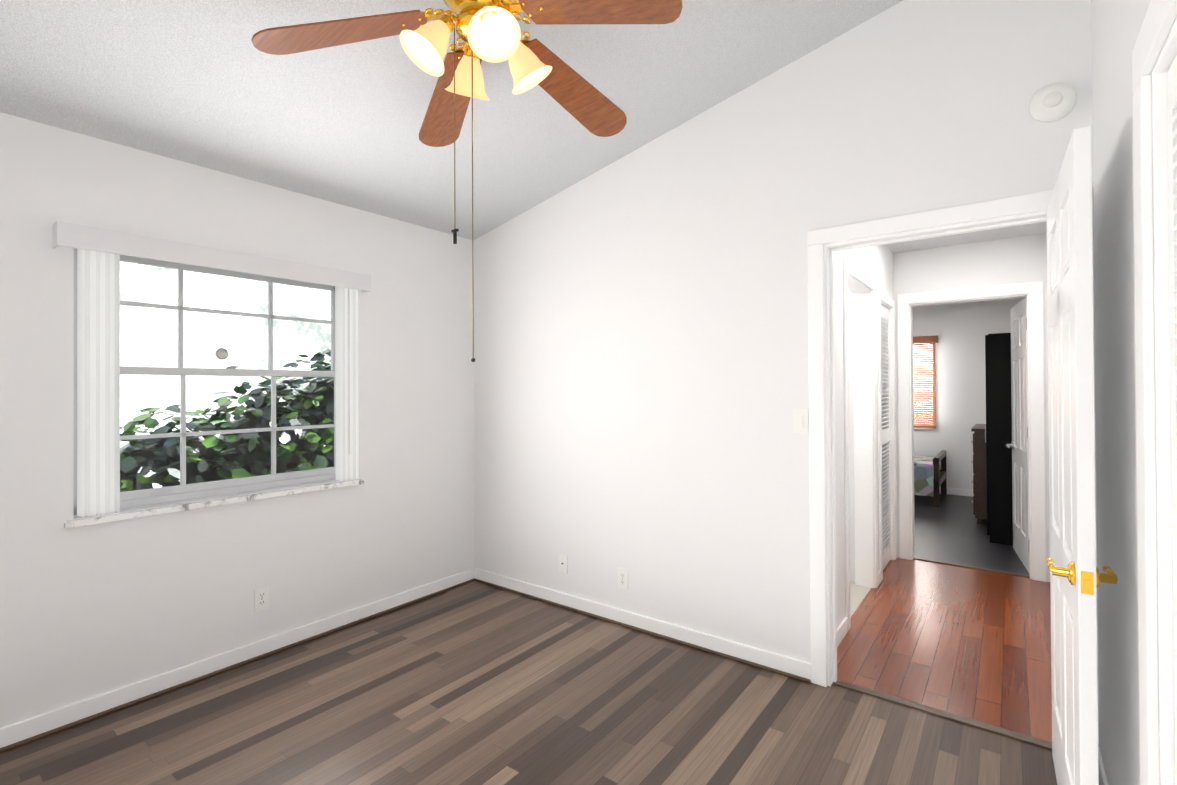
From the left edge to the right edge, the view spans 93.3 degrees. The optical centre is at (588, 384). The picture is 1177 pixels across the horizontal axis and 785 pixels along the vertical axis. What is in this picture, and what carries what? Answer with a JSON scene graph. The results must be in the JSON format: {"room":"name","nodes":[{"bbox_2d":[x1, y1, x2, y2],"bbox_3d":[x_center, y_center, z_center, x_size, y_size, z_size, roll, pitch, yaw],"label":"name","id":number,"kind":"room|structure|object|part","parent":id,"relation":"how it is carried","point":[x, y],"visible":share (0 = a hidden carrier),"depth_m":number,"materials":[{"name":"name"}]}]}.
{"room":"bedroom","nodes":[
{"label":"bedroom","id":0,"kind":"room"},
{"bbox_2d":[0,112,474,727],"bbox_3d":[-1.928,-0.379,2.723,0.200,3.550,3.620,-1,0,37],"label":"wall","id":1,"kind":"structure","parent":0,"point":[86,612],"depth_m":2.65,"materials":[{"name":"white paint"}]},
{"bbox_2d":[74,248,335,514],"bbox_3d":[-1.854,-0.038,2.870,0.085,1.190,1.245,-1,0,37],"label":"window unit","id":2,"kind":"structure","parent":1,"relation":"in","point":[183,490],"depth_m":2.81,"materials":[{"name":"grey plastic"}]},
{"bbox_2d":[52,221,370,517],"bbox_3d":[-1.721,-0.051,2.753,0.096,1.188,1.350,-1,0,37],"label":"window blinds","id":3,"kind":"object","parent":2,"relation":"attached to","point":[100,251],"visible":1,"depth_m":2.36,"materials":[{"name":"white plastic"}]},
{"bbox_2d":[64,479,363,528],"bbox_3d":[-1.770,0.572,2.805,0.124,0.028,1.305,-1,0,37],"label":"window sill","id":4,"kind":"structure","parent":1,"relation":"attached to","point":[145,513],"depth_m":2.63,"materials":[{"name":"stone"}]},
{"bbox_2d":[0,568,475,752],"bbox_3d":[-1.800,1.353,2.679,0.028,0.085,3.287,-1,0,37],"label":"baseboard","id":5,"kind":"structure","parent":1,"relation":"attached to","point":[78,711],"depth_m":2.64,"materials":[{"name":"white paint"}]},
{"bbox_2d":[254,586,268,611],"bbox_3d":[-1.679,1.101,2.857,0.009,0.115,0.070,-1,0,37],"label":"electrical outlet","id":6,"kind":"object","parent":1,"relation":"attached to","point":[261,598],"visible":1,"depth_m":2.85,"materials":[{"name":"white plastic"}]},
{"bbox_2d":[0,0,902,239],"bbox_3d":[-0.564,-1.448,1.689,3.640,0.864,3.620,-1,0,37],"label":"ceiling","id":7,"kind":"structure","parent":0,"point":[205,84],"depth_m":2.39,"materials":[{"name":"paint"}]},
{"bbox_2d":[251,0,682,361],"bbox_3d":[-0.323,-0.750,1.872,1.329,1.354,1.321,-1,0,37],"label":"ceiling fan","id":8,"kind":"object","parent":7,"relation":"hanging from","point":[488,30],"visible":1,"depth_m":1.83,"materials":[{"name":"brown wood"}]},
{"bbox_2d":[0,494,1056,784],"bbox_3d":[1.232,1.414,3.946,3.320,0.050,9.000,-1,0,37],"label":"floor","id":9,"kind":"structure","parent":0,"point":[474,683],"depth_m":2.40,"materials":[{"name":"laminate"}]},
{"bbox_2d":[914,450,946,506],"bbox_3d":[3.695,1.117,7.064,1.370,0.560,0.975,-1,0,37],"label":"bed","id":10,"kind":"object","parent":9,"relation":"on","point":[930,475],"visible":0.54,"depth_m":6.36,"materials":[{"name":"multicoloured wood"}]},
{"bbox_2d":[833,680,1051,749],"bbox_3d":[1.460,1.373,2.331,0.814,0.008,0.045,-1,0,37],"label":"threshold","id":11,"kind":"object","parent":9,"relation":"on","point":[978,724],"depth_m":2.30,"materials":[{"name":"brown"}]},
{"bbox_2d":[913,557,1029,576],"bbox_3d":[2.881,1.378,4.212,0.723,0.008,0.050,-1,0,37],"label":"threshold","id":12,"kind":"object","parent":9,"relation":"on","point":[975,567],"depth_m":4.19,"materials":[{"name":"brown wood"}]},
{"bbox_2d":[971,424,986,524],"bbox_3d":[4.278,0.910,5.707,0.555,0.950,0.880,-1,0,37],"label":"dresser","id":13,"kind":"object","parent":9,"relation":"on","point":[979,482],"visible":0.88,"depth_m":5.49,"materials":[{"name":"brown wood"}]},
{"bbox_2d":[985,333,1012,544],"bbox_3d":[3.837,0.468,5.020,0.417,1.830,0.620,-1,0,37],"label":"tall cabinet","id":14,"kind":"object","parent":9,"relation":"on","point":[998,432],"visible":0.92,"depth_m":4.83,"materials":[{"name":"black wood"}]},
{"bbox_2d":[474,0,1098,744],"bbox_3d":[0.580,-0.389,3.014,3.440,3.550,0.120,-1,0,37],"label":"wall","id":15,"kind":"structure","parent":0,"point":[640,362],"depth_m":2.87,"materials":[{"name":"white paint"}]},
{"bbox_2d":[559,553,567,572],"bbox_3d":[-0.163,1.123,3.488,0.070,0.115,0.018,-1,0,37],"label":"electrical outlet","id":16,"kind":"object","parent":15,"relation":"attached to","point":[563,563],"visible":1,"depth_m":3.49,"materials":[{"name":"white plastic"}]},
{"bbox_2d":[618,567,627,589],"bbox_3d":[0.198,1.124,3.219,0.070,0.115,0.009,-1,0,37],"label":"electrical outlet","id":17,"kind":"object","parent":15,"relation":"attached to","point":[622,578],"visible":1,"depth_m":3.21,"materials":[{"name":"white plastic"}]},
{"bbox_2d":[474,568,810,682],"bbox_3d":[0.114,1.347,3.271,2.300,0.085,0.029,-1,0,37],"label":"baseboard","id":18,"kind":"structure","parent":15,"relation":"attached to","point":[790,667],"depth_m":3.05,"materials":[{"name":"white paint"}]},
{"bbox_2d":[793,409,808,432],"bbox_3d":[0.996,0.171,2.612,0.070,0.115,0.014,-1,0,37],"label":"light switch","id":19,"kind":"object","parent":15,"relation":"attached to","point":[800,421],"visible":1,"depth_m":2.61,"materials":[{"name":"white plastic"}]},
{"bbox_2d":[807,190,1052,686],"bbox_3d":[1.459,0.329,2.344,0.980,2.095,0.154,-1,0,37],"label":"door frame","id":20,"kind":"structure","parent":15,"relation":"attached to","point":[824,244],"depth_m":2.55,"materials":[{"name":"white paint"}]},
{"bbox_2d":[1029,83,1076,121],"bbox_3d":[1.713,-1.046,2.051,0.136,0.136,0.043,-1,0,37],"label":"smoke detector","id":21,"kind":"object","parent":15,"relation":"attached to","point":[1052,102],"visible":1,"depth_m":2.04,"materials":[{"name":"white plastic"}]},
{"bbox_2d":[848,291,854,581],"bbox_3d":[1.389,0.090,4.320,1.280,2.600,0.120,-1,0,37],"label":"wall","id":22,"kind":"structure","parent":0,"point":[851,437],"depth_m":3.89,"materials":[{"name":"white paint"}]},
{"bbox_2d":[834,245,898,627],"bbox_3d":[1.780,0.084,3.652,0.150,2.600,2.350,-1,0,37],"label":"wall","id":23,"kind":"structure","parent":0,"point":[892,276],"depth_m":3.11,"materials":[{"name":"white paint"}]},
{"bbox_2d":[837,617,847,646],"bbox_3d":[1.278,1.339,2.889,0.013,0.085,0.535,-1,0,37],"label":"baseboard","id":24,"kind":"structure","parent":23,"relation":"attached to","point":[842,629],"depth_m":3.00,"materials":[{"name":"white paint"}]},
{"bbox_2d":[843,260,882,630],"bbox_3d":[1.663,0.341,3.508,0.134,2.085,0.890,-1,0,37],"label":"door frame","id":25,"kind":"structure","parent":23,"relation":"attached to","point":[865,430],"depth_m":3.80,"materials":[{"name":"white paint"}]},
{"bbox_2d":[881,305,891,569],"bbox_3d":[2.224,0.388,4.193,0.052,1.970,0.514,-1,0,37],"label":"louvered panel","id":26,"kind":"object","parent":23,"relation":"attached to","point":[885,378],"visible":0.48,"depth_m":4.31,"materials":[{"name":"white paint"}]},
{"bbox_2d":[886,221,1046,253],"bbox_3d":[1.647,-1.095,3.757,2.630,0.080,2.350,-1,0,37],"label":"ceiling","id":27,"kind":"structure","parent":0,"point":[991,234],"depth_m":4.00,"materials":[{"name":"paint"}]},
{"bbox_2d":[913,298,1023,489],"bbox_3d":[4.089,0.098,7.556,3.060,2.600,0.200,-1,0,37],"label":"wall","id":28,"kind":"structure","parent":0,"point":[961,330],"depth_m":6.98,"materials":[{"name":"white paint"}]},
{"bbox_2d":[913,335,937,428],"bbox_3d":[4.188,-0.023,7.406,0.820,1.200,0.200,-1,0,37],"label":"window blinds","id":29,"kind":"structure","parent":28,"relation":"in","point":[924,376],"depth_m":7.20,"materials":[{"name":"brown wood"}]},
{"bbox_2d":[939,487,973,496],"bbox_3d":[4.023,1.355,7.468,3.100,0.085,0.013,-1,0,37],"label":"baseboard","id":30,"kind":"structure","parent":28,"relation":"attached to","point":[952,491],"depth_m":6.98,"materials":[{"name":"white paint"}]},
{"bbox_2d":[898,234,1045,481],"bbox_3d":[2.882,0.082,4.209,0.930,2.600,0.130,-1,0,37],"label":"wall","id":31,"kind":"structure","parent":0,"point":[1022,259],"depth_m":4.13,"materials":[{"name":"white paint"}]},
{"bbox_2d":[879,281,1046,581],"bbox_3d":[2.614,0.329,3.998,1.056,2.105,0.822,-1,0,37],"label":"door frame","id":32,"kind":"structure","parent":31,"relation":"attached to","point":[1033,291],"depth_m":4.19,"materials":[{"name":"white paint"}]},
{"bbox_2d":[1006,297,1028,572],"bbox_3d":[3.389,0.367,4.380,0.166,2.018,0.752,-1,0,37],"label":"door","id":33,"kind":"structure","parent":31,"relation":"in","point":[1018,445],"depth_m":4.34,"materials":[{"name":"white paint"}]},
{"bbox_2d":[1042,0,1176,784],"bbox_3d":[1.541,-0.404,1.561,0.150,3.550,5.970,-1,0,37],"label":"wall","id":34,"kind":"structure","parent":0,"point":[1116,25],"depth_m":1.60,"materials":[{"name":"white paint"}]},
{"bbox_2d":[1046,126,1117,784],"bbox_3d":[1.494,0.359,1.721,0.140,2.018,0.824,-1,0,37],"label":"door","id":35,"kind":"structure","parent":34,"relation":"in","point":[1074,677],"depth_m":1.46,"materials":[{"name":"white paint"}]},
{"bbox_3d":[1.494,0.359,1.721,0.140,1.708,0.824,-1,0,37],"label":"main door hardware","id":36,"kind":"part","parent":35,"relation":"part of","materials":[{"name":"gold metal"}]},
{"bbox_2d":[1098,745,1108,784],"bbox_3d":[1.535,1.329,1.615,0.013,0.085,0.945,-1,0,37],"label":"baseboard","id":37,"kind":"structure","parent":34,"relation":"attached to","point":[1103,780],"depth_m":1.86,"materials":[{"name":"white paint"}]},
{"bbox_2d":[1132,0,1176,784],"bbox_3d":[0.772,0.306,0.529,0.137,2.125,1.710,-1,0,37],"label":"trim","id":38,"kind":"structure","parent":34,"relation":"attached to","point":[1156,635],"depth_m":1.16,"materials":[{"name":"white paint"}]},
{"bbox_2d":[1167,55,1176,784],"bbox_3d":[0.754,0.357,0.543,0.045,1.998,1.484,-1,0,37],"label":"louver panel","id":39,"kind":"object","parent":34,"relation":"attached to","point":[1172,132],"visible":1,"depth_m":1.12,"materials":[{"name":"white paint"}]},
{"label":"outside","id":40,"kind":"structure","parent":0,"visible":0},
{"bbox_3d":[-6.465,1.831,8.291,13.800,0.150,24.000,-1,0,37],"label":"ground","id":41,"kind":"structure","parent":40,"visible":0},
{"bbox_2d":[120,349,333,491],"bbox_3d":[-2.685,0.613,3.222,1.329,2.020,8.542,-1,0,37],"label":"hedge","id":42,"kind":"object","parent":41,"relation":"on","point":[146,480],"depth_m":3.58,"materials":[{"name":"green plant"}]},
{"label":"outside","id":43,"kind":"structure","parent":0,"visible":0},
{"bbox_2d":[120,262,330,447],"bbox_3d":[-8.000,-2.528,9.470,0.001,10.000,28.000,-1,0,37],"label":"sky","id":44,"kind":"structure","parent":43,"point":[156,325],"depth_m":10.46,"materials":[{"name":"white"}]}
]}

